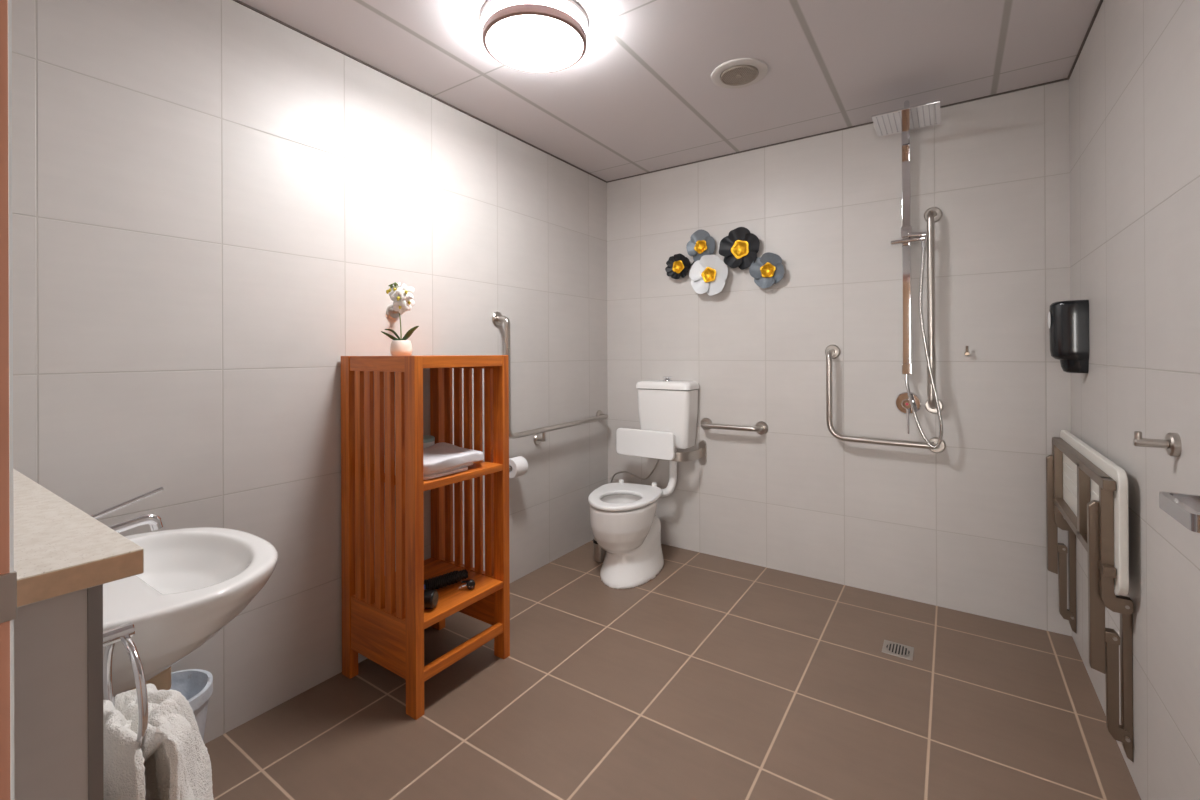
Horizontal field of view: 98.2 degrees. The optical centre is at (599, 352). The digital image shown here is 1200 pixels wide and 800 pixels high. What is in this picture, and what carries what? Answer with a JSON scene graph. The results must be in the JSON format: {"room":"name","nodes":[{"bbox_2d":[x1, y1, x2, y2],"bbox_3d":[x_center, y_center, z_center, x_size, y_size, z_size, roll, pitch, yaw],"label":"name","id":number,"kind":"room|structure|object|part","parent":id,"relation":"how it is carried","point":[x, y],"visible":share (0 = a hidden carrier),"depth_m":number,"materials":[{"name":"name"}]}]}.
{"room":"accessible bathroom","nodes":[
{"label":"accessible bathroom","id":0,"kind":"room"},
{"bbox_2d":[14,584,103,799],"bbox_3d":[-1.235,0.849,1.024,1.128,1.032,0.138,0,0,34],"label":"wall","id":1,"kind":"structure","parent":0,"point":[59,752],"depth_m":0.73,"materials":[{"name":"paint"}]},
{"bbox_2d":[13,469,143,607],"bbox_3d":[-1.210,0.314,1.029,1.165,0.038,0.174,0,0,34],"label":"countertop","id":2,"kind":"structure","parent":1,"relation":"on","point":[60,549],"depth_m":0.77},
{"bbox_3d":[-0.740,0.846,0.762,0.014,1.032,0.016,0,0,34],"label":"edge trim","id":3,"kind":"part","parent":1,"relation":"part of","materials":[{"name":"grey tile"}]},
{"bbox_2d":[103,623,147,749],"bbox_3d":[-0.837,0.578,0.879,0.208,0.234,0.074,0,0,34],"label":"towel ring","id":4,"kind":"object","parent":1,"relation":"attached to","point":[123,633],"visible":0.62,"depth_m":0.87,"materials":[{"name":"silver metal"}]},
{"bbox_2d":[103,683,213,799],"bbox_3d":[-0.805,0.787,0.930,0.352,0.349,0.178,0,0,34],"label":"hand towel","id":5,"kind":"object","parent":4,"relation":"hanging from","point":[174,763],"visible":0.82,"depth_m":0.89,"materials":[{"name":"white fabric"}]},
{"bbox_2d":[12,0,607,743],"bbox_3d":[-0.902,0.037,2.636,0.120,2.655,3.485,0,0,34],"label":"wall","id":6,"kind":"structure","parent":0,"point":[216,205],"depth_m":1.97,"materials":[{"name":"tile"}]},
{"bbox_2d":[103,527,277,699],"bbox_3d":[-1.131,0.744,1.320,0.678,0.419,0.498,0,0,34],"label":"basin","id":7,"kind":"object","parent":6,"relation":"attached to","point":[194,582],"visible":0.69,"depth_m":1.20,"materials":[{"name":"white ceramic"}]},
{"bbox_2d":[91,487,163,532],"bbox_3d":[-1.183,0.440,1.244,0.054,0.191,0.222,0,0,34],"label":"mixer","id":8,"kind":"object","parent":7,"relation":"on","point":[155,522],"visible":0.38,"depth_m":1.28,"materials":[{"name":"silver metal"}]},
{"bbox_3d":[-1.182,0.391,1.246,0.042,0.093,0.216,0,0,34],"label":"lever","id":9,"kind":"part","parent":8,"relation":"part of","materials":[{"name":"silver metal"}]},
{"bbox_3d":[-1.175,0.440,1.256,0.028,0.066,0.189,0,0,34],"label":"spout","id":10,"kind":"part","parent":8,"relation":"part of","materials":[{"name":"silver metal"}]},
{"bbox_2d":[386,305,404,318],"bbox_3d":[-0.934,-0.191,2.407,0.085,0.073,0.068,0,0,34],"label":"robe hook","id":11,"kind":"object","parent":6,"relation":"attached to","point":[392,314],"visible":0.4,"depth_m":2.41,"materials":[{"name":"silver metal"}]},
{"bbox_3d":[-0.963,-0.188,2.426,0.016,0.068,0.068,0,0,34],"label":"plate","id":12,"kind":"part","parent":11,"relation":"part of","materials":[{"name":"silver metal"}]},
{"bbox_2d":[233,0,606,181],"bbox_3d":[-0.847,-1.287,2.614,0.008,0.007,3.215,0,0,34],"label":"trim","id":13,"kind":"structure","parent":6,"relation":"attached to","point":[237,1],"depth_m":2.41,"materials":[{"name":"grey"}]},
{"bbox_2d":[492,312,607,444],"bbox_3d":[-0.259,0.175,3.392,0.096,0.818,1.121,0,0,34],"label":"grab rail","id":14,"kind":"object","parent":6,"relation":"attached to","point":[498,319],"visible":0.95,"depth_m":3.04,"materials":[{"name":"silver metal"}]},
{"bbox_3d":[-0.524,0.659,3.009,0.083,0.052,0.146,0,0,34],"label":"toilet roll holder","id":15,"kind":"object","parent":6,"relation":"attached to","visible":0},
{"bbox_2d":[509,456,527,477],"bbox_3d":[-0.487,0.663,3.003,0.112,0.112,0.095,0,0,34],"label":"toilet roll","id":16,"kind":"object","parent":15,"relation":"on","point":[519,464],"visible":0.87,"depth_m":2.96,"materials":[{"name":"white paper"}]},
{"bbox_2d":[239,0,1099,180],"bbox_3d":[0.234,-1.336,1.869,2.873,0.080,3.480,0,0,34],"label":"ceiling","id":17,"kind":"structure","parent":0,"point":[642,96],"depth_m":2.32,"materials":[{"name":"white paint"}]},
{"bbox_2d":[480,0,588,72],"bbox_3d":[-0.256,-1.249,2.049,0.424,0.089,0.424,0,0,34],"label":"ceiling light","id":18,"kind":"object","parent":17,"relation":"attached to","point":[533,36],"visible":1,"depth_m":1.98,"materials":[{"name":"white plastic"}]},
{"bbox_2d":[711,58,767,88],"bbox_3d":[0.647,-1.289,2.416,0.256,0.016,0.256,0,0,34],"label":"ceiling vent","id":19,"kind":"object","parent":17,"relation":"in","point":[740,72],"visible":1,"depth_m":2.39,"materials":[{"name":"grey plastic"}]},
{"bbox_2d":[721,65,757,85],"bbox_3d":[0.647,-1.287,2.416,0.166,0.013,0.166,0,0,34],"label":"grille","id":20,"kind":"object","parent":19,"relation":"attached to","point":[734,75],"depth_m":2.41,"materials":[{"name":"beige plastic"}]},
{"bbox_2d":[205,540,1140,799],"bbox_3d":[-0.319,1.401,0.824,3.103,0.080,5.840,0,0,34],"label":"floor","id":21,"kind":"structure","parent":0,"point":[711,677],"depth_m":1.97,"materials":[{"name":"tile"}]},
{"bbox_2d":[114,669,212,739],"bbox_3d":[-1.356,1.212,1.619,0.243,0.306,0.244,0,0,34],"label":"waste bin","id":22,"kind":"object","parent":21,"relation":"on","point":[196,685],"visible":0.18,"depth_m":1.71,"materials":[{"name":"white plastic"}]},
{"bbox_2d":[341,355,509,719],"bbox_3d":[-0.753,0.689,2.271,0.500,1.350,0.495,0,0,34],"label":"wooden shelf","id":23,"kind":"object","parent":21,"relation":"on","point":[385,618],"visible":0.97,"depth_m":2.15,"materials":[{"name":"brown wood"}]},
{"bbox_3d":[-1.062,0.691,2.205,0.062,1.350,0.038,0,0,34],"label":"leg","id":24,"kind":"part","parent":23,"relation":"part of","materials":[{"name":"brown wood"}]},
{"bbox_3d":[-0.885,0.046,2.081,0.376,0.061,0.026,0,0,34],"label":"rail","id":25,"kind":"part","parent":23,"relation":"part of","materials":[{"name":"brown wood"}]},
{"bbox_2d":[381,282,418,355],"bbox_3d":[-0.819,-0.137,2.122,0.136,0.301,0.085,0,0,-34],"label":"potted orchid","id":26,"kind":"object","parent":23,"relation":"on","point":[402,296],"visible":1,"depth_m":2.11,"materials":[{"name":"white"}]},
{"bbox_3d":[-0.838,-0.160,2.127,0.053,0.248,0.010,0,0,-1],"label":"flower stem","id":27,"kind":"part","parent":26,"relation":"part of","materials":[{"name":"green plant"}]},
{"bbox_3d":[-0.833,-0.254,2.124,0.068,0.065,0.036,0,0,34],"label":"flower","id":28,"kind":"part","parent":26,"relation":"part of","materials":[{"name":"white plant"}]},
{"bbox_3d":[-0.818,-0.221,2.120,0.066,0.074,0.047,0,0,34],"label":"flower","id":29,"kind":"part","parent":26,"relation":"part of","materials":[{"name":"white plant"}]},
{"bbox_3d":[-0.812,-0.017,2.126,0.085,0.062,0.085,0,0,34],"label":"pot","id":30,"kind":"part","parent":26,"relation":"part of","materials":[{"name":"white ceramic"}]},
{"bbox_3d":[-0.814,-0.184,2.127,0.056,0.062,0.040,0,0,34],"label":"flower","id":31,"kind":"part","parent":26,"relation":"part of","materials":[{"name":"white plant"}]},
{"bbox_3d":[-0.793,-0.244,2.122,0.039,0.072,0.068,0,0,34],"label":"flower","id":32,"kind":"part","parent":26,"relation":"part of","materials":[{"name":"white plant"}]},
{"bbox_3d":[-0.788,-0.204,2.141,0.009,0.066,0.064,0,0,34],"label":"flower","id":33,"kind":"part","parent":26,"relation":"part of","materials":[{"name":"white plant"}]},
{"bbox_3d":[-0.699,0.689,1.959,0.062,1.350,0.038,0,0,34],"label":"leg","id":34,"kind":"part","parent":23,"relation":"part of","materials":[{"name":"brown wood"}]},
{"bbox_2d":[423,435,434,448],"bbox_3d":[-0.839,0.447,2.422,0.132,0.102,0.132,0,0,34],"label":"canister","id":35,"kind":"object","parent":23,"relation":"on","point":[428,440],"visible":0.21,"depth_m":2.39,"materials":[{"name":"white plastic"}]},
{"bbox_3d":[-0.839,0.404,2.423,0.132,0.018,0.132,0,0,34],"label":"canister lid","id":36,"kind":"part","parent":35,"relation":"part of","materials":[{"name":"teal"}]},
{"bbox_2d":[384,442,483,479],"bbox_3d":[-0.702,0.455,2.209,0.322,0.083,0.350,0,0,34],"label":"folded towel","id":37,"kind":"object","parent":23,"relation":"on","point":[439,459],"visible":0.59,"depth_m":2.13,"materials":[{"name":"white fabric"}]},
{"bbox_3d":[-0.806,0.690,2.583,0.062,1.350,0.038,0,0,34],"label":"leg","id":38,"kind":"part","parent":23,"relation":"part of","materials":[{"name":"brown wood"}]},
{"bbox_2d":[424,569,474,608],"bbox_3d":[-0.677,0.980,2.179,0.199,0.073,0.346,0,0,34],"label":"hair dryer","id":39,"kind":"object","parent":23,"relation":"on","point":[431,595],"visible":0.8,"depth_m":2.21,"materials":[{"name":"black plastic"}]},
{"bbox_2d":[432,592,438,606],"bbox_3d":[-0.652,0.980,2.061,0.005,0.052,0.052,0,0,7],"label":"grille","id":40,"kind":"object","parent":39,"relation":"attached to","point":[435,595],"depth_m":2.06,"materials":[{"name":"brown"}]},
{"bbox_3d":[-0.564,0.037,2.142,0.034,0.047,0.419,0,0,34],"label":"rail","id":41,"kind":"part","parent":23,"relation":"part of","materials":[{"name":"brown wood"}]},
{"bbox_3d":[-0.627,0.045,2.463,0.376,0.061,0.026,0,0,34],"label":"rail","id":42,"kind":"part","parent":23,"relation":"part of","materials":[{"name":"brown wood"}]},
{"bbox_3d":[-0.443,0.688,2.338,0.062,1.350,0.038,0,0,34],"label":"leg","id":43,"kind":"part","parent":23,"relation":"part of","materials":[{"name":"brown wood"}]},
{"bbox_2d":[593,538,606,561],"bbox_3d":[0.001,1.174,3.410,0.094,0.375,0.094,0,0,34],"label":"toilet brush holder","id":44,"kind":"object","parent":21,"relation":"on","point":[599,553],"visible":0.29,"depth_m":3.37,"materials":[{"name":"silver metal"}]},
{"bbox_2d":[594,544,606,561],"bbox_3d":[0.002,1.302,3.410,0.086,0.118,0.086,0,0,34],"label":"cup","id":45,"kind":"object","parent":44,"relation":"on","point":[599,553],"depth_m":3.37,"materials":[{"name":"metal"}]},
{"bbox_2d":[588,376,698,588],"bbox_3d":[0.157,0.764,3.382,0.722,1.194,0.820,0,0,34],"label":"toilet","id":46,"kind":"object","parent":21,"relation":"on","point":[624,523],"visible":0.99,"depth_m":3.24,"materials":[{"name":"white ceramic"}]},
{"bbox_3d":[0.133,0.896,3.248,0.443,0.025,0.570,0,0,34],"label":"seat","id":47,"kind":"part","parent":46,"relation":"part of","materials":[{"name":"white plastic"}]},
{"bbox_3d":[0.458,0.222,3.552,0.408,0.054,0.200,0,0,34],"label":"cistern lid","id":48,"kind":"part","parent":46,"relation":"part of","materials":[{"name":"white ceramic"}]},
{"bbox_2d":[882,640,913,660],"bbox_3d":[1.354,1.352,2.364,0.120,0.005,0.120,0,0,34],"label":"floor drain","id":49,"kind":"object","parent":21,"relation":"on","point":[889,647],"visible":1,"depth_m":2.36,"materials":[{"name":"silver metal"}]},
{"bbox_2d":[607,80,1071,635],"bbox_3d":[1.181,0.028,3.259,2.633,2.655,0.120,0,0,34],"label":"wall","id":50,"kind":"structure","parent":0,"point":[962,527],"depth_m":2.96,"materials":[{"name":"tile"}]},
{"bbox_2d":[616,428,706,464],"bbox_3d":[0.403,0.640,3.458,0.611,0.240,0.215,0,0,8],"label":"padded backrest","id":51,"kind":"object","parent":50,"relation":"attached to","point":[659,445],"visible":1,"depth_m":3.45,"materials":[{"name":"white plastic"}]},
{"bbox_3d":[0.450,0.653,3.449,0.472,0.108,0.163,0,0,5],"label":"support arm","id":52,"kind":"part","parent":51,"relation":"part of","materials":[{"name":"silver metal"}]},
{"bbox_3d":[0.692,0.676,3.511,0.055,0.165,0.010,0,0,34],"label":"wall plate","id":53,"kind":"part","parent":51,"relation":"part of","materials":[{"name":"silver metal"}]},
{"bbox_2d":[665,227,783,295],"bbox_3d":[0.794,-0.596,3.393,0.807,0.451,0.089,0,0,34],"label":"art","id":54,"kind":"object","parent":50,"relation":"attached to","point":[708,274],"visible":1,"depth_m":3.38,"materials":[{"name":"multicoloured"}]},
{"bbox_3d":[0.537,-0.587,3.567,0.187,0.174,0.042,0,0,34],"label":"flower","id":55,"kind":"part","parent":54,"relation":"part of","materials":[{"name":"black metal"}]},
{"bbox_3d":[0.679,-0.710,3.489,0.204,0.222,0.036,0,0,34],"label":"flower","id":56,"kind":"part","parent":54,"relation":"part of","materials":[{"name":"blue metal"}]},
{"bbox_3d":[0.718,-0.504,3.417,0.266,0.268,0.043,0,0,34],"label":"flower","id":57,"kind":"part","parent":54,"relation":"part of","materials":[{"name":"white metal"}]},
{"bbox_3d":[0.893,-0.661,3.331,0.264,0.272,0.054,0,0,34],"label":"flower","id":58,"kind":"part","parent":54,"relation":"part of","materials":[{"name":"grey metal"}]},
{"bbox_3d":[1.036,-0.505,3.224,0.216,0.221,0.040,0,0,34],"label":"flower","id":59,"kind":"part","parent":54,"relation":"part of","materials":[{"name":"blue metal"}]},
{"bbox_2d":[700,418,767,434],"bbox_3d":[0.844,0.481,3.358,0.454,0.086,0.096,0,0,34],"label":"grab rail","id":60,"kind":"object","parent":50,"relation":"attached to","point":[760,427],"visible":1,"depth_m":3.30,"materials":[{"name":"silver metal"}]},
{"bbox_3d":[0.844,0.481,3.358,0.403,0.035,0.096,0,0,34],"label":"rail","id":61,"kind":"part","parent":60,"relation":"part of","materials":[{"name":"silver metal"}]},
{"bbox_2d":[606,78,1068,182],"bbox_3d":[1.139,-1.296,3.208,2.633,0.007,0.008,0,0,34],"label":"trim","id":62,"kind":"structure","parent":50,"relation":"attached to","point":[1059,80],"depth_m":3.07,"materials":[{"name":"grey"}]},
{"bbox_2d":[825,345,945,452],"bbox_3d":[1.555,0.246,2.877,0.594,0.584,0.098,0,0,34],"label":"grab rail","id":63,"kind":"object","parent":50,"relation":"attached to","point":[831,351],"visible":0.84,"depth_m":2.95,"materials":[{"name":"silver metal"}]},
{"bbox_2d":[872,100,942,448],"bbox_3d":[1.574,-0.380,2.649,0.282,1.756,0.450,0,0,34],"label":"shower column","id":64,"kind":"structure","parent":50,"relation":"attached to","point":[908,118],"depth_m":2.73,"materials":[{"name":"silver metal"}]},
{"bbox_2d":[902,364,911,380],"bbox_3d":[1.656,0.107,2.804,0.046,0.092,0.030,0,0,34],"label":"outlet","id":65,"kind":"object","parent":64,"relation":"attached to","point":[906,368],"depth_m":2.79,"materials":[{"name":"silver metal"}]},
{"bbox_3d":[1.580,-1.208,2.690,0.040,0.100,0.289,0,0,28],"label":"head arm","id":66,"kind":"part","parent":64,"relation":"part of","materials":[{"name":"silver metal"}]},
{"bbox_2d":[895,392,920,433],"bbox_3d":[1.661,0.326,2.809,0.124,0.220,0.090,0,0,34],"label":"shower mixer","id":67,"kind":"object","parent":50,"relation":"attached to","point":[902,403],"visible":0.87,"depth_m":2.82,"materials":[{"name":"silver metal"}]},
{"bbox_3d":[1.682,0.278,2.841,0.124,0.124,0.012,0,0,34],"label":"wall plate","id":68,"kind":"part","parent":67,"relation":"part of","materials":[{"name":"silver metal"}]},
{"bbox_3d":[1.649,0.368,2.784,0.013,0.136,0.037,0,0,25],"label":"lever","id":69,"kind":"part","parent":67,"relation":"part of","materials":[{"name":"silver metal"}]},
{"bbox_2d":[924,207,942,412],"bbox_3d":[1.756,-0.224,2.740,0.084,1.101,0.101,0,0,34],"label":"grab rail","id":70,"kind":"object","parent":50,"relation":"attached to","point":[932,215],"visible":0.94,"depth_m":2.71,"materials":[{"name":"silver metal"}]},
{"bbox_3d":[1.753,-0.225,2.742,0.033,1.052,0.098,0,0,44],"label":"rail","id":71,"kind":"part","parent":70,"relation":"part of","materials":[{"name":"silver metal"}]},
{"bbox_2d":[1069,0,1199,799],"bbox_3d":[1.379,0.025,1.095,0.120,2.655,3.485,0,0,34],"label":"wall","id":72,"kind":"structure","parent":0,"point":[1134,81],"depth_m":1.50,"materials":[{"name":"tile"}]},
{"bbox_2d":[1048,300,1088,372],"bbox_3d":[1.990,-0.065,2.217,0.121,0.304,0.122,0,0,34],"label":"soap dispenser","id":73,"kind":"object","parent":72,"relation":"attached to","point":[1068,321],"visible":1,"depth_m":2.17,"materials":[{"name":"black plastic"}]},
{"bbox_2d":[1067,0,1102,79],"bbox_3d":[1.328,-1.298,1.144,0.008,0.007,3.215,0,0,34],"label":"trim","id":74,"kind":"structure","parent":72,"relation":"attached to","point":[1100,1],"depth_m":2.14,"materials":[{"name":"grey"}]},
{"bbox_2d":[1046,430,1133,761],"bbox_3d":[1.872,0.826,2.018,0.102,0.929,1.045,0,0,34],"label":"shower seat","id":75,"kind":"object","parent":72,"relation":"attached to","point":[1085,488],"visible":1,"depth_m":1.68,"materials":[{"name":"white"}]},
{"bbox_3d":[2.126,0.755,2.425,0.066,0.549,0.030,0,0,34],"label":"support leg","id":76,"kind":"part","parent":75,"relation":"part of","materials":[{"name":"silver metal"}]},
{"bbox_3d":[2.179,1.035,2.402,0.026,0.509,0.034,0,0,34],"label":"wall plate","id":77,"kind":"part","parent":75,"relation":"part of","materials":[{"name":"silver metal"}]},
{"bbox_3d":[1.856,0.547,2.021,0.030,0.300,0.992,0,0,34],"label":"seat frame","id":78,"kind":"part","parent":75,"relation":"part of","materials":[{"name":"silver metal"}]},
{"bbox_3d":[1.883,0.556,2.010,0.022,0.390,1.045,0,0,34],"label":"seat panel","id":79,"kind":"part","parent":75,"relation":"part of","materials":[{"name":"white plastic"}]},
{"bbox_3d":[1.621,0.757,1.680,0.066,0.549,0.030,0,0,34],"label":"support leg","id":80,"kind":"part","parent":75,"relation":"part of","materials":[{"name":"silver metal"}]},
{"bbox_3d":[1.675,1.036,1.656,0.026,0.509,0.034,0,0,34],"label":"wall plate","id":81,"kind":"part","parent":75,"relation":"part of","materials":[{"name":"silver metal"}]},
{"bbox_2d":[1133,431,1181,456],"bbox_3d":[1.420,0.233,1.330,0.078,0.060,0.060,0,0,34],"label":"robe hook","id":82,"kind":"object","parent":72,"relation":"attached to","point":[1172,442],"visible":1,"depth_m":1.32,"materials":[{"name":"silver metal"}]},
{"bbox_3d":[1.414,0.224,1.334,0.064,0.039,0.022,0,0,34],"label":"hook arm","id":83,"kind":"part","parent":82,"relation":"part of","materials":[{"name":"silver metal"}]},
{"bbox_3d":[1.445,0.233,1.312,0.016,0.060,0.060,0,0,34],"label":"plate","id":84,"kind":"part","parent":82,"relation":"part of","materials":[{"name":"silver metal"}]},
{"bbox_2d":[1159,491,1199,532],"bbox_3d":[1.190,0.315,1.012,0.103,0.042,0.195,0,0,34],"label":"shelf","id":85,"kind":"object","parent":72,"relation":"attached to","point":[1184,508],"visible":1,"depth_m":1.04,"materials":[{"name":"grey metal"}]},
{"bbox_3d":[-0.695,0.034,0.484,2.633,2.655,0.150,0,0,34],"label":"wall","id":86,"kind":"structure","parent":0,"visible":0},
{"bbox_2d":[0,0,16,799],"bbox_3d":[-0.201,0.274,0.153,1.120,2.170,0.176,0,0,34],"label":"door","id":87,"kind":"structure","parent":86,"relation":"in","point":[8,576],"depth_m":0.51,"materials":[{"name":"grey"}]},
{"bbox_3d":[-0.593,0.238,0.485,0.008,0.046,0.066,0,0,34],"label":"strike plate","id":88,"kind":"part","parent":87,"relation":"part of","materials":[{"name":"silver metal"}]}
]}

